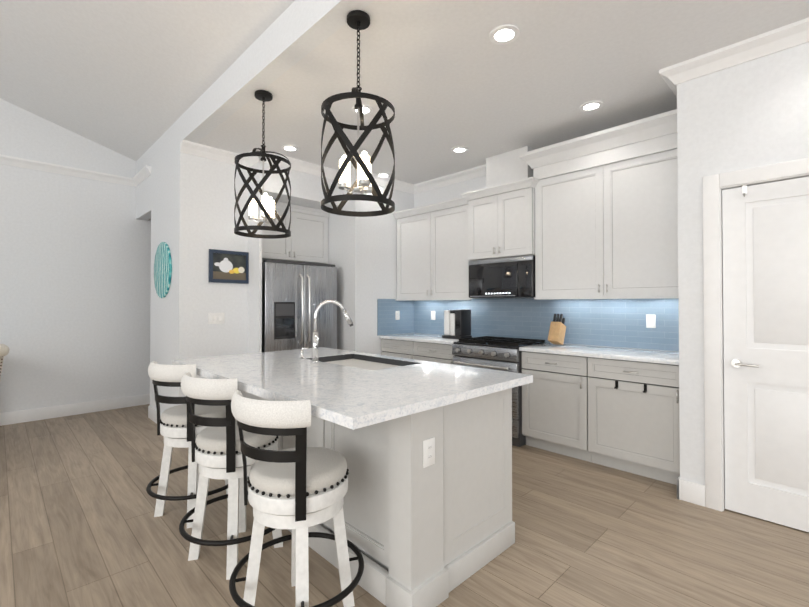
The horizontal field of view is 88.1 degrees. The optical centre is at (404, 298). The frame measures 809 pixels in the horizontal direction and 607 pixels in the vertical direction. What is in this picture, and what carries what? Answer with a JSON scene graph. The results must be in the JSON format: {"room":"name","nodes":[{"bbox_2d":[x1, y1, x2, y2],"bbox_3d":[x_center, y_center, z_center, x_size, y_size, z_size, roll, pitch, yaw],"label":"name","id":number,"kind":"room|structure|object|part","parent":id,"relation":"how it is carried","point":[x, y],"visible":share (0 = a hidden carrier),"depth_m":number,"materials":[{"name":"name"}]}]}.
{"room":"kitchen","nodes":[
{"label":"kitchen","id":0,"kind":"room"},
{"bbox_2d":[0,99,150,412],"bbox_3d":[-5.454,-1.230,3.528,8.000,5.168,0.120,1,-1,-44],"label":"wall","id":1,"kind":"structure","parent":0,"point":[75,274],"depth_m":4.90,"materials":[{"name":"paint"}]},
{"bbox_2d":[0,154,131,185],"bbox_3d":[-5.847,-1.517,3.023,6.725,0.090,0.055,1,-1,-44],"label":"crown molding","id":2,"kind":"structure","parent":1,"relation":"attached to","point":[4,159],"depth_m":4.85,"materials":[{"name":"paint"}]},
{"bbox_2d":[0,394,149,425],"bbox_3d":[-5.449,1.285,3.406,7.880,0.135,0.016,1,-1,-44],"label":"baseboard","id":3,"kind":"structure","parent":1,"relation":"attached to","point":[7,418],"depth_m":4.90,"materials":[{"name":"paint"}]},
{"bbox_2d":[0,0,294,160],"bbox_3d":[-2.134,-2.908,-0.758,6.725,2.118,10.920,1,-1,-44],"label":"ceiling","id":4,"kind":"structure","parent":0,"point":[135,80],"depth_m":3.43,"materials":[{"name":"paint"}]},
{"bbox_2d":[136,143,193,413],"bbox_3d":[-2.789,-0.081,4.776,0.125,2.900,1.800,1,-1,-44],"label":"wall","id":5,"kind":"structure","parent":0,"point":[171,312],"depth_m":4.26,"materials":[{"name":"paint"}]},
{"bbox_2d":[132,165,150,186],"bbox_3d":[-3.202,-1.492,5.086,0.055,0.090,0.684,1,-1,-44],"label":"crown molding","id":6,"kind":"structure","parent":5,"relation":"attached to","point":[144,172],"depth_m":5.06,"materials":[{"name":"paint"}]},
{"bbox_2d":[148,406,160,423],"bbox_3d":[-2.574,1.298,4.438,0.016,0.135,1.072,1,-1,-44],"label":"baseboard","id":7,"kind":"structure","parent":5,"relation":"attached to","point":[152,413],"depth_m":4.68,"materials":[{"name":"paint"}]},
{"bbox_2d":[154,242,171,297],"bbox_3d":[-2.585,-0.305,4.462,0.022,0.600,0.600,1,-1,-44],"label":"art","id":8,"kind":"object","parent":5,"relation":"attached to","point":[162,270],"visible":1,"depth_m":4.41,"materials":[{"name":"ceramic"}]},
{"bbox_2d":[192,155,248,378],"bbox_3d":[-2.102,-0.083,4.570,0.570,2.900,0.597,1,-1,-44],"label":"wall","id":9,"kind":"structure","parent":0,"point":[214,200],"depth_m":4.35,"materials":[{"name":"paint"}]},
{"bbox_2d":[208,313,224,323],"bbox_3d":[-1.946,0.204,4.329,0.164,0.115,0.010,1,-1,-44],"label":"light switch","id":10,"kind":"object","parent":9,"relation":"attached to","point":[216,318],"visible":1,"depth_m":4.33,"materials":[{"name":"white plastic"}]},
{"bbox_2d":[180,140,252,166],"bbox_3d":[-1.929,-1.487,4.313,0.685,0.100,0.090,1,-1,-44],"label":"crown molding","id":11,"kind":"structure","parent":9,"relation":"attached to","point":[187,147],"depth_m":4.27,"materials":[{"name":"paint"}]},
{"bbox_3d":[-1.848,-0.335,4.421,0.420,0.340,0.025,1,-1,-44],"label":"picture frame with teapot","id":12,"kind":"part","parent":9,"relation":"part of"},
{"bbox_2d":[247,157,261,353],"bbox_3d":[-1.763,-0.083,4.637,0.028,2.900,0.735,1,-1,-44],"label":"wall","id":13,"kind":"structure","parent":0,"point":[254,325],"depth_m":4.43,"materials":[{"name":"paint"}]},
{"bbox_2d":[136,0,374,173],"bbox_3d":[0.315,-1.745,1.622,0.125,0.350,10.920,1,-1,-44],"label":"ceiling beam","id":14,"kind":"structure","parent":0,"point":[293,33],"depth_m":2.91,"materials":[{"name":"paint"}]},
{"bbox_2d":[262,162,344,209],"bbox_3d":[-1.373,-1.330,5.033,1.062,0.395,0.735,1,-1,-44],"label":"wall","id":15,"kind":"structure","parent":0,"point":[306,190],"depth_m":4.75,"materials":[{"name":"paint"}]},
{"bbox_2d":[248,149,337,179],"bbox_3d":[-1.125,-1.482,4.701,1.175,0.100,0.120,1,-1,-44],"label":"crown molding","id":16,"kind":"structure","parent":15,"relation":"attached to","point":[296,164],"depth_m":4.68,"materials":[{"name":"paint"}]},
{"bbox_2d":[262,202,329,263],"bbox_3d":[-1.480,-0.791,5.137,1.052,0.670,0.419,1,-1,-44],"label":"upper cabinet","id":17,"kind":"object","parent":15,"relation":"attached to","point":[306,240],"visible":0.65,"depth_m":5.10,"materials":[{"name":"paint"}]},
{"bbox_2d":[327,179,413,354],"bbox_3d":[-0.603,-0.069,5.705,1.000,2.900,1.070,1,-1,-44],"label":"wall","id":18,"kind":"structure","parent":0,"point":[362,254],"depth_m":5.15,"materials":[{"name":"paint"}]},
{"bbox_2d":[350,168,415,192],"bbox_3d":[-0.276,-1.475,5.247,0.975,0.100,0.105,1,-1,-44],"label":"crown molding","id":19,"kind":"structure","parent":18,"relation":"attached to","point":[399,185],"depth_m":5.31,"materials":[{"name":"paint"}]},
{"bbox_2d":[377,299,412,335],"bbox_3d":[-0.109,0.234,5.428,0.635,0.457,0.009,1,-1,-44],"label":"wall","id":20,"kind":"structure","parent":0,"point":[387,324],"depth_m":5.39,"materials":[{"name":"tile"}]},
{"bbox_2d":[377,299,413,335],"bbox_3d":[-0.102,0.234,5.435,0.654,0.457,0.008,1,-1,-44],"label":"backsplash","id":21,"kind":"structure","parent":20,"relation":"attached to","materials":[{"name":"tile"}]},
{"bbox_2d":[395,311,399,319],"bbox_3d":[-0.090,0.217,5.434,0.072,0.115,0.008,1,-1,-44],"label":"outlet","id":22,"kind":"object","parent":20,"relation":"attached to","point":[397,315],"visible":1,"depth_m":5.43,"materials":[{"name":"white plastic"}]},
{"bbox_2d":[0,404,808,606],"bbox_3d":[-1.272,1.348,0.578,9.900,0.060,11.700,1,-1,-44],"label":"floor","id":23,"kind":"structure","parent":0,"point":[81,525],"depth_m":2.29,"materials":[{"name":"brown wood"}]},
{"bbox_2d":[0,344,8,378],"bbox_3d":[-3.499,0.850,3.149,0.710,0.999,0.524,0,-1,22],"label":"dining chair","id":24,"kind":"object","parent":23,"relation":"on","point":[4,349],"visible":1,"depth_m":3.25,"materials":[{"name":"fabric"}]},
{"bbox_2d":[146,361,227,527],"bbox_3d":[-1.326,0.866,2.671,0.547,0.955,0.547,1,-1,-44],"label":"stool","id":25,"kind":"object","parent":23,"relation":"on","point":[173,427],"visible":0.56,"depth_m":2.49,"materials":[{"name":"white wood"}]},
{"bbox_2d":[179,372,282,579],"bbox_3d":[-0.886,0.860,2.220,0.548,0.955,0.548,1,-1,-44],"label":"stool","id":26,"kind":"object","parent":23,"relation":"on","point":[216,452],"visible":0.81,"depth_m":2.04,"materials":[{"name":"white wood"}]},
{"bbox_2d":[229,390,363,606],"bbox_3d":[-0.445,0.855,1.770,0.547,0.955,0.547,1,-1,-44],"label":"stool","id":27,"kind":"object","parent":23,"relation":"on","point":[300,488],"visible":1,"depth_m":1.60,"materials":[{"name":"white wood"}]},
{"bbox_2d":[262,259,336,351],"bbox_3d":[-1.369,0.476,4.937,0.910,1.770,0.806,1,-1,-44],"label":"fridge","id":28,"kind":"object","parent":23,"relation":"on","point":[295,294],"visible":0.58,"depth_m":4.63,"materials":[{"name":"grey metal"}]},
{"bbox_2d":[235,388,514,606],"bbox_3d":[-0.338,0.901,2.684,0.849,0.885,1.913,1,-1,-44],"label":"kitchen island","id":29,"kind":"object","parent":23,"relation":"on","point":[423,448],"depth_m":1.95,"materials":[{"name":"paint"}]},
{"bbox_2d":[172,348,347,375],"bbox_3d":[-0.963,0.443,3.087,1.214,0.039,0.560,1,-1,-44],"label":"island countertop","id":30,"kind":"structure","parent":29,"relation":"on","point":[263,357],"depth_m":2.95,"materials":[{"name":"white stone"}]},
{"bbox_2d":[200,353,427,395],"bbox_3d":[-0.508,0.438,2.623,1.214,0.039,0.740,1,-1,-44],"label":"island countertop","id":31,"kind":"structure","parent":29,"relation":"on","point":[249,377],"depth_m":2.38,"materials":[{"name":"white stone"}]},
{"bbox_2d":[296,348,307,359],"bbox_3d":[-0.697,0.379,2.889,0.052,0.083,0.052,1,-1,-44],"label":"faucet","id":32,"kind":"object","parent":31,"relation":"on","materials":[{"name":"silver metal"}]},
{"bbox_2d":[308,300,352,363],"bbox_3d":[-0.484,0.213,2.781,0.278,0.412,0.126,1,-1,-44],"label":"faucet","id":33,"kind":"object","parent":31,"relation":"on","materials":[{"name":"silver metal"}]},
{"bbox_2d":[308,352,423,371],"bbox_3d":[-0.295,0.536,2.830,0.449,0.228,0.760,1,-1,-44],"label":"sink","id":34,"kind":"object","parent":31,"relation":"in","point":[349,359],"depth_m":3.00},
{"bbox_2d":[256,361,531,431],"bbox_3d":[0.006,0.431,2.097,1.214,0.039,0.730,1,-1,-44],"label":"island countertop","id":35,"kind":"structure","parent":29,"relation":"on","point":[353,400],"depth_m":1.88,"materials":[{"name":"white stone"}]},
{"bbox_2d":[379,337,418,359],"bbox_3d":[0.140,0.935,5.217,0.596,0.878,0.640,1,-1,-44],"label":"base cabinet","id":36,"kind":"object","parent":23,"relation":"on","point":[403,349],"depth_m":4.98,"materials":[{"name":"paint"}]},
{"bbox_2d":[383,333,458,344],"bbox_3d":[0.320,0.475,5.007,0.624,0.034,1.186,1,-1,-44],"label":"countertop","id":37,"kind":"structure","parent":36,"relation":"on","point":[431,339],"depth_m":4.91,"materials":[{"name":"white stone"}]},
{"bbox_2d":[442,309,471,338],"bbox_3d":[0.604,0.289,4.824,0.220,0.330,0.270,1,-1,-44],"label":"coffee maker","id":38,"kind":"object","parent":37,"relation":"on","point":[457,323],"visible":0.9,"depth_m":4.75,"materials":[{"name":"black plastic"}]},
{"bbox_2d":[419,341,454,363],"bbox_3d":[0.512,0.930,4.836,0.596,0.878,0.678,1,-1,-44],"label":"base cabinet","id":39,"kind":"object","parent":23,"relation":"on","point":[433,353],"depth_m":4.59,"materials":[{"name":"paint"}]},
{"bbox_2d":[452,336,548,446],"bbox_3d":[0.971,0.891,4.274,0.709,0.945,0.752,1,-1,-44],"label":"range","id":40,"kind":"object","parent":23,"relation":"on","point":[496,353],"visible":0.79,"depth_m":3.98,"materials":[{"name":"grey metal"}]},
{"bbox_2d":[522,353,594,462],"bbox_3d":[1.517,0.918,3.808,0.596,0.878,0.660,1,-1,-44],"label":"base cabinet","id":41,"kind":"object","parent":23,"relation":"on","point":[558,408],"depth_m":3.59,"materials":[{"name":"paint"}]},
{"bbox_2d":[595,357,679,484],"bbox_3d":[1.918,0.913,3.399,0.596,0.878,0.738,1,-1,-44],"label":"base cabinet","id":42,"kind":"object","parent":23,"relation":"on","point":[637,421],"depth_m":3.15,"materials":[{"name":"paint"}]},
{"bbox_2d":[519,343,678,364],"bbox_3d":[1.715,0.457,3.580,0.624,0.034,1.273,1,-1,-44],"label":"countertop","id":43,"kind":"structure","parent":42,"relation":"on","point":[653,357],"depth_m":3.42,"materials":[{"name":"white stone"}]},
{"bbox_2d":[548,314,565,344],"bbox_3d":[1.446,0.291,3.962,0.187,0.295,0.100,1,-1,-44],"label":"knife block","id":44,"kind":"object","parent":43,"relation":"on","point":[557,331],"visible":1,"depth_m":3.93,"materials":[{"name":"brown wood"}]},
{"bbox_2d":[197,0,808,183],"bbox_3d":[1.350,-1.607,2.632,2.770,0.100,10.920,1,-1,-44],"label":"ceiling","id":45,"kind":"structure","parent":0,"point":[443,77],"depth_m":2.91,"materials":[{"name":"paint"}]},
{"bbox_2d":[234,90,290,238],"bbox_3d":[-1.066,-1.016,3.158,0.405,1.065,0.405,1,-1,-44],"label":"pendant light","id":46,"kind":"object","parent":45,"relation":"hanging from","point":[266,205],"visible":1,"depth_m":3.12,"materials":[{"name":"black metal"}]},
{"bbox_2d":[281,145,298,151],"bbox_3d":[-1.167,-1.530,4.254,0.174,0.010,0.174,1,-1,-44],"label":"recessed light","id":47,"kind":"object","parent":45,"relation":"in","point":[290,148],"visible":0.98,"depth_m":4.25,"materials":[{"name":"paint"}]},
{"bbox_2d":[321,10,394,216],"bbox_3d":[-0.256,-1.027,2.314,0.405,1.065,0.405,1,-1,-44],"label":"pendant light","id":48,"kind":"object","parent":45,"relation":"hanging from","point":[358,20],"visible":1,"depth_m":2.26,"materials":[{"name":"black metal"}]},
{"bbox_2d":[352,104,372,114],"bbox_3d":[-0.342,-1.541,3.411,0.174,0.010,0.174,1,-1,-44],"label":"recessed light","id":49,"kind":"object","parent":45,"relation":"in","point":[367,109],"visible":0.69,"depth_m":3.41,"materials":[{"name":"paint"}]},
{"bbox_2d":[377,173,389,176],"bbox_3d":[-0.259,-1.519,5.142,0.174,0.010,0.174,1,-1,-44],"label":"recessed light","id":50,"kind":"object","parent":45,"relation":"in","point":[385,174],"visible":0.71,"depth_m":5.12,"materials":[{"name":"paint"}]},
{"bbox_2d":[451,146,467,152],"bbox_3d":[0.566,-1.530,4.299,0.174,0.010,0.174,1,-1,-44],"label":"recessed light","id":51,"kind":"object","parent":45,"relation":"in","point":[460,149],"visible":1,"depth_m":4.29,"materials":[{"name":"paint"}]},
{"bbox_2d":[489,24,519,44],"bbox_3d":[0.588,-1.552,2.460,0.174,0.010,0.174,1,-1,-44],"label":"recessed light","id":52,"kind":"object","parent":45,"relation":"in","point":[504,34],"visible":0.96,"depth_m":2.46,"materials":[{"name":"paint"}]},
{"bbox_2d":[579,100,602,111],"bbox_3d":[1.496,-1.542,3.348,0.174,0.010,0.174,1,-1,-44],"label":"recessed light","id":53,"kind":"object","parent":45,"relation":"in","point":[593,105],"visible":0.96,"depth_m":3.34,"materials":[{"name":"paint"}]},
{"bbox_2d":[413,176,678,351],"bbox_3d":[2.101,-0.094,3.733,0.129,2.900,7.670,1,-1,-44],"label":"wall","id":54,"kind":"structure","parent":0,"point":[621,323],"depth_m":4.20,"materials":[{"name":"tile"}]},
{"bbox_2d":[431,311,434,319],"bbox_3d":[0.370,0.217,5.401,0.008,0.115,0.072,1,-1,-44],"label":"electrical outlet","id":55,"kind":"object","parent":54,"relation":"attached to","point":[432,315],"visible":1,"depth_m":5.40,"materials":[{"name":"white plastic"}]},
{"bbox_2d":[395,197,481,300],"bbox_3d":[0.431,-0.555,5.127,0.332,1.111,1.186,1,-1,-44],"label":"upper cabinet","id":56,"kind":"object","parent":54,"relation":"attached to","point":[432,263],"depth_m":4.97,"materials":[{"name":"paint"}]},
{"bbox_2d":[411,164,485,193],"bbox_3d":[1.231,-1.484,4.501,0.085,0.100,3.240,1,-1,-44],"label":"crown molding","id":57,"kind":"structure","parent":54,"relation":"attached to","point":[479,171],"depth_m":5.15,"materials":[{"name":"paint"}]},
{"bbox_2d":[467,177,534,260],"bbox_3d":[1.093,-0.779,4.413,0.386,0.719,0.756,1,-1,-44],"label":"upper cabinet","id":58,"kind":"object","parent":54,"relation":"attached to","point":[500,218],"depth_m":4.24,"materials":[{"name":"paint"}]},
{"bbox_2d":[469,255,534,297],"bbox_3d":[1.093,-0.212,4.406,0.381,0.403,0.752,1,-1,-44],"label":"over-the-range microwave","id":59,"kind":"object","parent":58,"relation":"attached to","point":[509,277],"visible":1,"depth_m":4.24,"materials":[{"name":"black metal"}]},
{"bbox_2d":[483,146,542,188],"bbox_3d":[1.150,-1.336,4.462,0.246,0.391,0.500,1,-1,-44],"label":"soffit","id":60,"kind":"object","parent":54,"relation":"attached to","point":[514,165],"depth_m":4.32,"materials":[{"name":"paint"}]},
{"bbox_2d":[414,298,678,351],"bbox_3d":[1.261,0.222,4.503,0.008,0.457,3.228,1,-1,-44],"label":"backsplash","id":61,"kind":"structure","parent":54,"relation":"attached to","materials":[{"name":"tile"}]},
{"bbox_2d":[531,149,610,298],"bbox_3d":[1.623,-0.636,3.908,0.332,1.243,0.697,1,-1,-44],"label":"upper cabinet","id":62,"kind":"object","parent":54,"relation":"attached to","point":[592,215],"depth_m":3.77,"materials":[{"name":"paint"}]},
{"bbox_2d":[611,129,678,296],"bbox_3d":[2.026,-0.641,3.495,0.332,1.243,0.697,1,-1,-44],"label":"upper cabinet","id":63,"kind":"object","parent":54,"relation":"attached to","point":[644,174],"depth_m":3.36,"materials":[{"name":"paint"}]},
{"bbox_2d":[646,314,655,327],"bbox_3d":[2.125,0.195,3.606,0.008,0.115,0.072,1,-1,-44],"label":"electrical outlet","id":64,"kind":"object","parent":54,"relation":"attached to","point":[650,321],"visible":1,"depth_m":3.60,"materials":[{"name":"white plastic"}]},
{"bbox_2d":[677,42,808,511],"bbox_3d":[3.291,-0.116,1.883,0.777,2.900,3.360,1,-1,-44],"label":"wall","id":65,"kind":"structure","parent":0,"point":[750,114],"depth_m":2.67,"materials":[{"name":"paint"}]},
{"bbox_2d":[659,17,808,88],"bbox_3d":[2.965,-1.519,1.640,0.085,0.100,3.445,1,-1,-44],"label":"crown molding","id":66,"kind":"structure","parent":65,"relation":"attached to","point":[791,35],"depth_m":2.56,"materials":[{"name":"paint"}]},
{"bbox_3d":[2.335,0.271,2.398,0.137,2.138,0.996,1,-1,-44],"label":"trim door casing","id":67,"kind":"part","parent":65,"relation":"part of","materials":[{"name":"paint"}]},
{"bbox_2d":[722,177,808,531],"bbox_3d":[2.312,0.310,2.375,0.097,2.044,0.804,1,-1,-44],"label":"pantry door","id":68,"kind":"structure","parent":65,"relation":"in","point":[765,227],"depth_m":2.52,"materials":[{"name":"paint"}]}
]}

